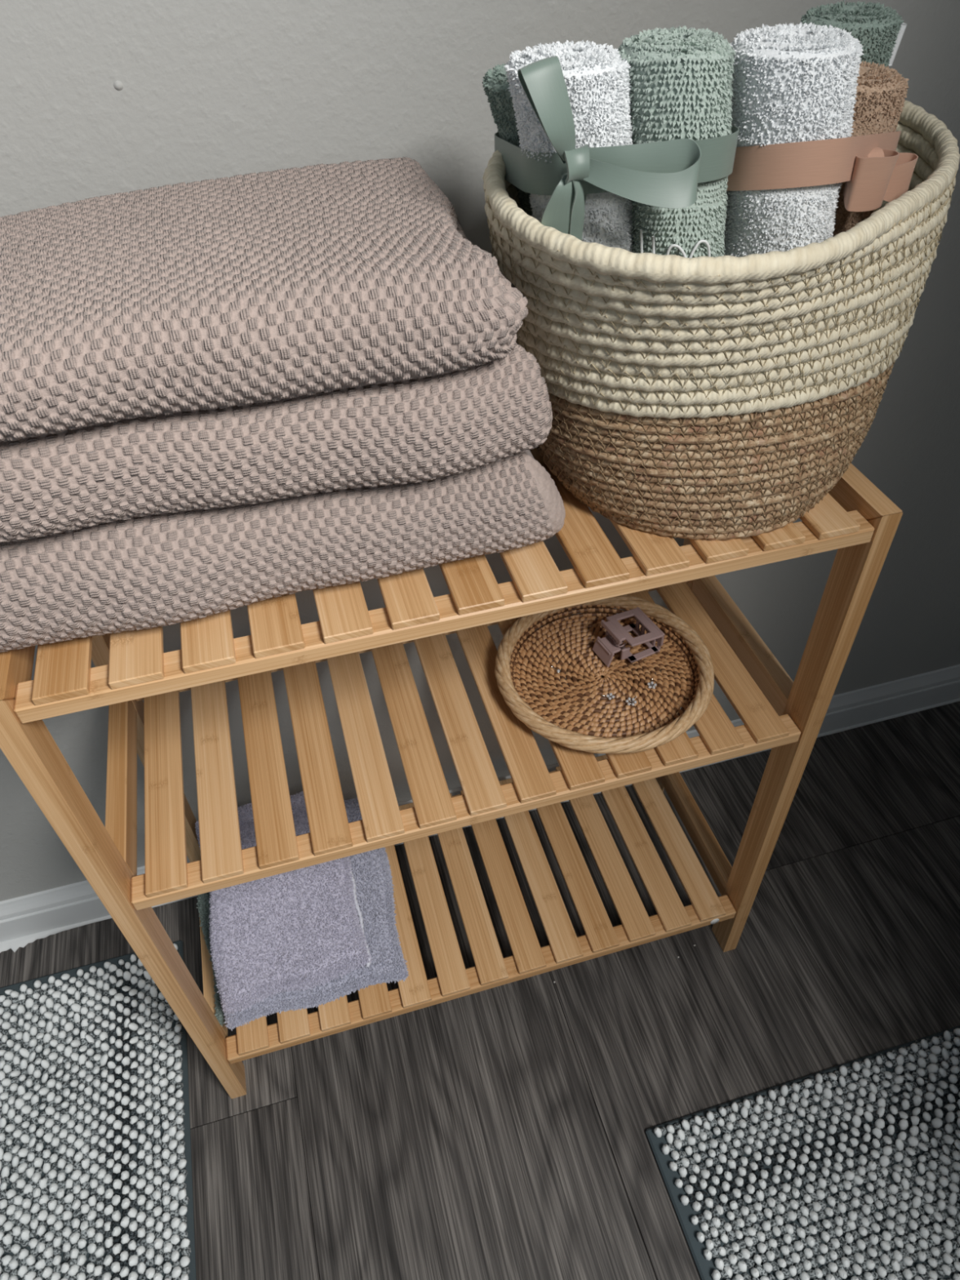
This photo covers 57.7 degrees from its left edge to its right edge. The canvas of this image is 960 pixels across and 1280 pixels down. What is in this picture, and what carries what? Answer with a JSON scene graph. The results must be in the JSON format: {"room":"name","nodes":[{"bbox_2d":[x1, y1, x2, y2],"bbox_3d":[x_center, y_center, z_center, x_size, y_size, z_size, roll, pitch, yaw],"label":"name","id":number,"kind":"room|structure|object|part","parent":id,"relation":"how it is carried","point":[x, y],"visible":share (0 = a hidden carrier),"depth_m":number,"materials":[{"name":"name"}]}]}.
{"room":"bathroom","nodes":[
{"label":"bathroom","id":0,"kind":"room"},
{"bbox_2d":[0,701,959,1279],"bbox_3d":[-0.106,0.907,0.800,2.891,0.030,1.622,-12,45,-10],"label":"floor","id":1,"kind":"structure","parent":0,"point":[499,1132],"depth_m":1.15,"materials":[{"name":"grey wood"}]},
{"bbox_2d":[0,940,196,1279],"bbox_3d":[-0.543,0.766,0.922,0.474,0.023,0.857,-12,45,-10],"label":"bath rug","id":2,"kind":"object","parent":1,"relation":"on","point":[96,1175],"visible":0.97,"depth_m":1.08,"materials":[{"name":"white fabric"}]},
{"bbox_2d":[0,448,902,1098],"bbox_3d":[-0.027,0.144,1.010,0.708,0.760,0.292,-12,45,-10],"label":"shelf rack","id":3,"kind":"object","parent":1,"relation":"on","point":[781,714],"visible":0.74,"depth_m":0.87,"materials":[{"name":"brown wood"}]},
{"bbox_3d":[-0.323,0.301,0.861,0.020,0.760,0.036,-12,45,-10],"label":"leg","id":4,"kind":"part","parent":3,"relation":"part of","materials":[{"name":"brown wood"}]},
{"bbox_3d":[-0.393,0.130,1.038,0.020,0.760,0.036,-12,45,-10],"label":"leg","id":5,"kind":"part","parent":3,"relation":"part of","materials":[{"name":"brown wood"}]},
{"bbox_2d":[196,892,226,1026],"bbox_3d":[-0.261,0.358,1.129,0.212,0.046,0.232,-12,45,-10],"label":"cloth","id":6,"kind":"object","parent":3,"relation":"on","point":[204,904],"visible":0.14,"depth_m":1.12,"materials":[{"name":"fabric"}]},
{"bbox_2d":[222,797,408,1031],"bbox_3d":[-0.225,0.334,1.114,0.237,0.070,0.257,-12,45,-10],"label":"cloth","id":7,"kind":"object","parent":6,"relation":"on","point":[371,870],"visible":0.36,"depth_m":1.08,"materials":[{"name":"grey fabric"}]},
{"bbox_2d":[195,791,373,1013],"bbox_3d":[-0.250,0.315,1.089,0.190,0.104,0.238,-12,45,-10],"label":"cloth","id":8,"kind":"object","parent":7,"relation":"on","point":[302,928],"visible":0.59,"depth_m":1.06,"materials":[{"name":"grey fabric"}]},
{"bbox_2d":[0,449,565,652],"bbox_3d":[-0.212,-0.128,0.683,0.533,0.099,0.266,-12,45,-10],"label":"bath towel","id":9,"kind":"object","parent":3,"relation":"on","point":[149,571],"visible":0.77,"depth_m":0.60,"materials":[{"name":"beige fabric"}]},
{"bbox_2d":[0,343,552,542],"bbox_3d":[-0.219,-0.184,0.622,0.510,0.089,0.272,-12,45,-10],"label":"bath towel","id":10,"kind":"object","parent":9,"relation":"on","point":[438,426],"visible":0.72,"depth_m":0.54,"materials":[{"name":"beige fabric"}]},
{"bbox_2d":[0,156,528,442],"bbox_3d":[-0.229,-0.230,0.571,0.474,0.068,0.281,-12,45,-10],"label":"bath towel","id":11,"kind":"object","parent":10,"relation":"on","point":[246,289],"visible":1,"depth_m":0.51,"materials":[{"name":"beige fabric"}]},
{"bbox_3d":[-0.066,-0.015,1.031,0.667,0.016,0.028,-12,45,-10],"label":"rail","id":12,"kind":"part","parent":3,"relation":"part of","materials":[{"name":"brown wood"}]},
{"bbox_3d":[-0.001,-0.025,0.667,0.667,0.016,0.028,-12,45,-10],"label":"rail","id":13,"kind":"part","parent":3,"relation":"part of","materials":[{"name":"brown wood"}]},
{"bbox_3d":[0.006,0.161,0.850,0.667,0.016,0.028,-12,45,-10],"label":"rail","id":14,"kind":"part","parent":3,"relation":"part of","materials":[{"name":"brown wood"}]},
{"bbox_3d":[0.016,0.426,1.111,0.667,0.016,0.028,-12,45,-10],"label":"rail","id":15,"kind":"part","parent":3,"relation":"part of","materials":[{"name":"brown wood"}]},
{"bbox_2d":[494,594,714,754],"bbox_3d":[0.132,0.032,0.932,0.231,0.029,0.231,4,45,6],"label":"rattan tray","id":16,"kind":"object","parent":3,"relation":"on","point":[583,719],"visible":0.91,"depth_m":0.93,"materials":[{"name":"brown wicker"}]},
{"bbox_2d":[600,693,614,699],"bbox_3d":[0.134,0.059,0.913,0.013,0.003,0.010,-12,45,-10],"label":"earring","id":17,"kind":"object","parent":16,"relation":"on","point":[611,694],"visible":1,"depth_m":0.91,"materials":[{"name":"silver stone"}]},
{"bbox_2d":[592,607,664,666],"bbox_3d":[0.159,-0.003,0.952,0.065,0.034,0.051,-21,47,-18],"label":"claw clip","id":18,"kind":"object","parent":16,"relation":"in","point":[606,647],"visible":1,"depth_m":0.95,"materials":[{"name":"plastic"}]},
{"bbox_2d":[625,696,636,706],"bbox_3d":[0.159,0.064,0.907,0.014,0.003,0.012,-12,45,-10],"label":"earring","id":19,"kind":"object","parent":16,"relation":"on","point":[632,701],"visible":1,"depth_m":0.91,"materials":[{"name":"silver stone"}]},
{"bbox_2d":[647,679,656,688],"bbox_3d":[0.181,0.046,0.924,0.010,0.003,0.014,-12,45,-10],"label":"earring","id":20,"kind":"object","parent":16,"relation":"on","point":[651,682],"visible":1,"depth_m":0.92,"materials":[{"name":"silver stone"}]},
{"bbox_3d":[0.269,-0.014,1.159,0.020,0.760,0.036,-12,45,-10],"label":"leg","id":21,"kind":"part","parent":3,"relation":"part of","materials":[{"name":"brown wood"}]},
{"bbox_2d":[482,100,959,540],"bbox_3d":[0.177,-0.254,0.684,0.389,0.262,0.266,-33,52,-28],"label":"rope basket","id":22,"kind":"object","parent":3,"relation":"on","point":[724,397],"visible":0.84,"depth_m":0.59,"materials":[{"name":"beige fabric"}]},
{"bbox_2d":[481,63,533,217],"bbox_3d":[0.077,-0.282,0.679,0.154,0.294,0.072,-19,47,-16],"label":"rolled towel","id":23,"kind":"object","parent":22,"relation":"in","point":[495,84],"visible":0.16,"depth_m":0.57,"materials":[{"name":"green fabric"}]},
{"bbox_2d":[503,39,634,252],"bbox_3d":[0.075,-0.237,0.619,0.118,0.315,0.076,-12,45,-10],"label":"rolled towel","id":24,"kind":"object","parent":22,"relation":"in","point":[596,77],"visible":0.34,"depth_m":0.51,"materials":[{"name":"white fabric"}]},
{"bbox_2d":[494,55,739,240],"bbox_3d":[0.086,-0.321,0.555,0.142,0.114,0.180,-5,45,-3],"label":"satin ribbon","id":25,"kind":"object","parent":24,"relation":"attached to","point":[667,174],"visible":0.88,"depth_m":0.50,"materials":[{"name":"green fabric"}]},
{"bbox_2d":[617,25,735,257],"bbox_3d":[0.134,-0.235,0.612,0.102,0.319,0.070,16,47,18],"label":"rolled towel","id":26,"kind":"object","parent":22,"relation":"in","point":[682,78],"visible":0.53,"depth_m":0.51,"materials":[{"name":"green fabric"}]},
{"bbox_2d":[724,22,864,257],"bbox_3d":[0.205,-0.251,0.628,0.103,0.316,0.082,-12,45,-10],"label":"rolled towel","id":27,"kind":"object","parent":22,"relation":"in","point":[791,83],"visible":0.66,"depth_m":0.52,"materials":[{"name":"white fabric"}]},
{"bbox_2d":[726,130,918,211],"bbox_3d":[0.214,-0.329,0.597,0.151,0.063,0.136,-12,45,-10],"label":"satin ribbon","id":28,"kind":"object","parent":27,"relation":"attached to","point":[872,170],"visible":0.8,"depth_m":0.55,"materials":[{"name":"fabric"}]},
{"bbox_2d":[800,0,906,67],"bbox_3d":[0.250,-0.325,0.705,0.089,0.310,0.076,-12,45,-10],"label":"rolled towel","id":29,"kind":"object","parent":22,"relation":"in","point":[880,31],"visible":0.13,"depth_m":0.59,"materials":[{"name":"green fabric"}]},
{"bbox_2d":[832,60,909,236],"bbox_3d":[0.254,-0.275,0.672,0.071,0.285,0.068,-12,45,-10],"label":"rolled towel","id":30,"kind":"object","parent":22,"relation":"in","point":[882,91],"visible":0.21,"depth_m":0.57,"materials":[{"name":"brown fabric"}]},
{"bbox_3d":[0.339,0.157,0.982,0.020,0.760,0.036,-12,45,-10],"label":"leg","id":31,"kind":"part","parent":3,"relation":"part of","materials":[{"name":"brown wood"}]},
{"bbox_2d":[645,1025,959,1279],"bbox_3d":[0.577,0.662,0.985,0.666,0.022,0.404,-12,45,-10],"label":"bath rug","id":32,"kind":"object","parent":1,"relation":"on","point":[849,1171],"visible":1,"depth_m":1.02,"materials":[{"name":"white fabric"}]},
{"bbox_2d":[0,0,959,901],"bbox_3d":[-0.359,-0.530,0.553,2.720,2.420,0.102,-12,45,-10],"label":"wall","id":33,"kind":"structure","parent":0,"point":[98,98],"depth_m":0.71,"materials":[{"name":"grey paint"}]},
{"bbox_2d":[0,664,959,952],"bbox_3d":[-0.339,0.338,1.306,2.660,0.085,0.033,-12,45,-10],"label":"baseboard","id":34,"kind":"structure","parent":33,"relation":"attached to","point":[24,919],"depth_m":1.43,"materials":[{"name":"white paint"}]}
]}

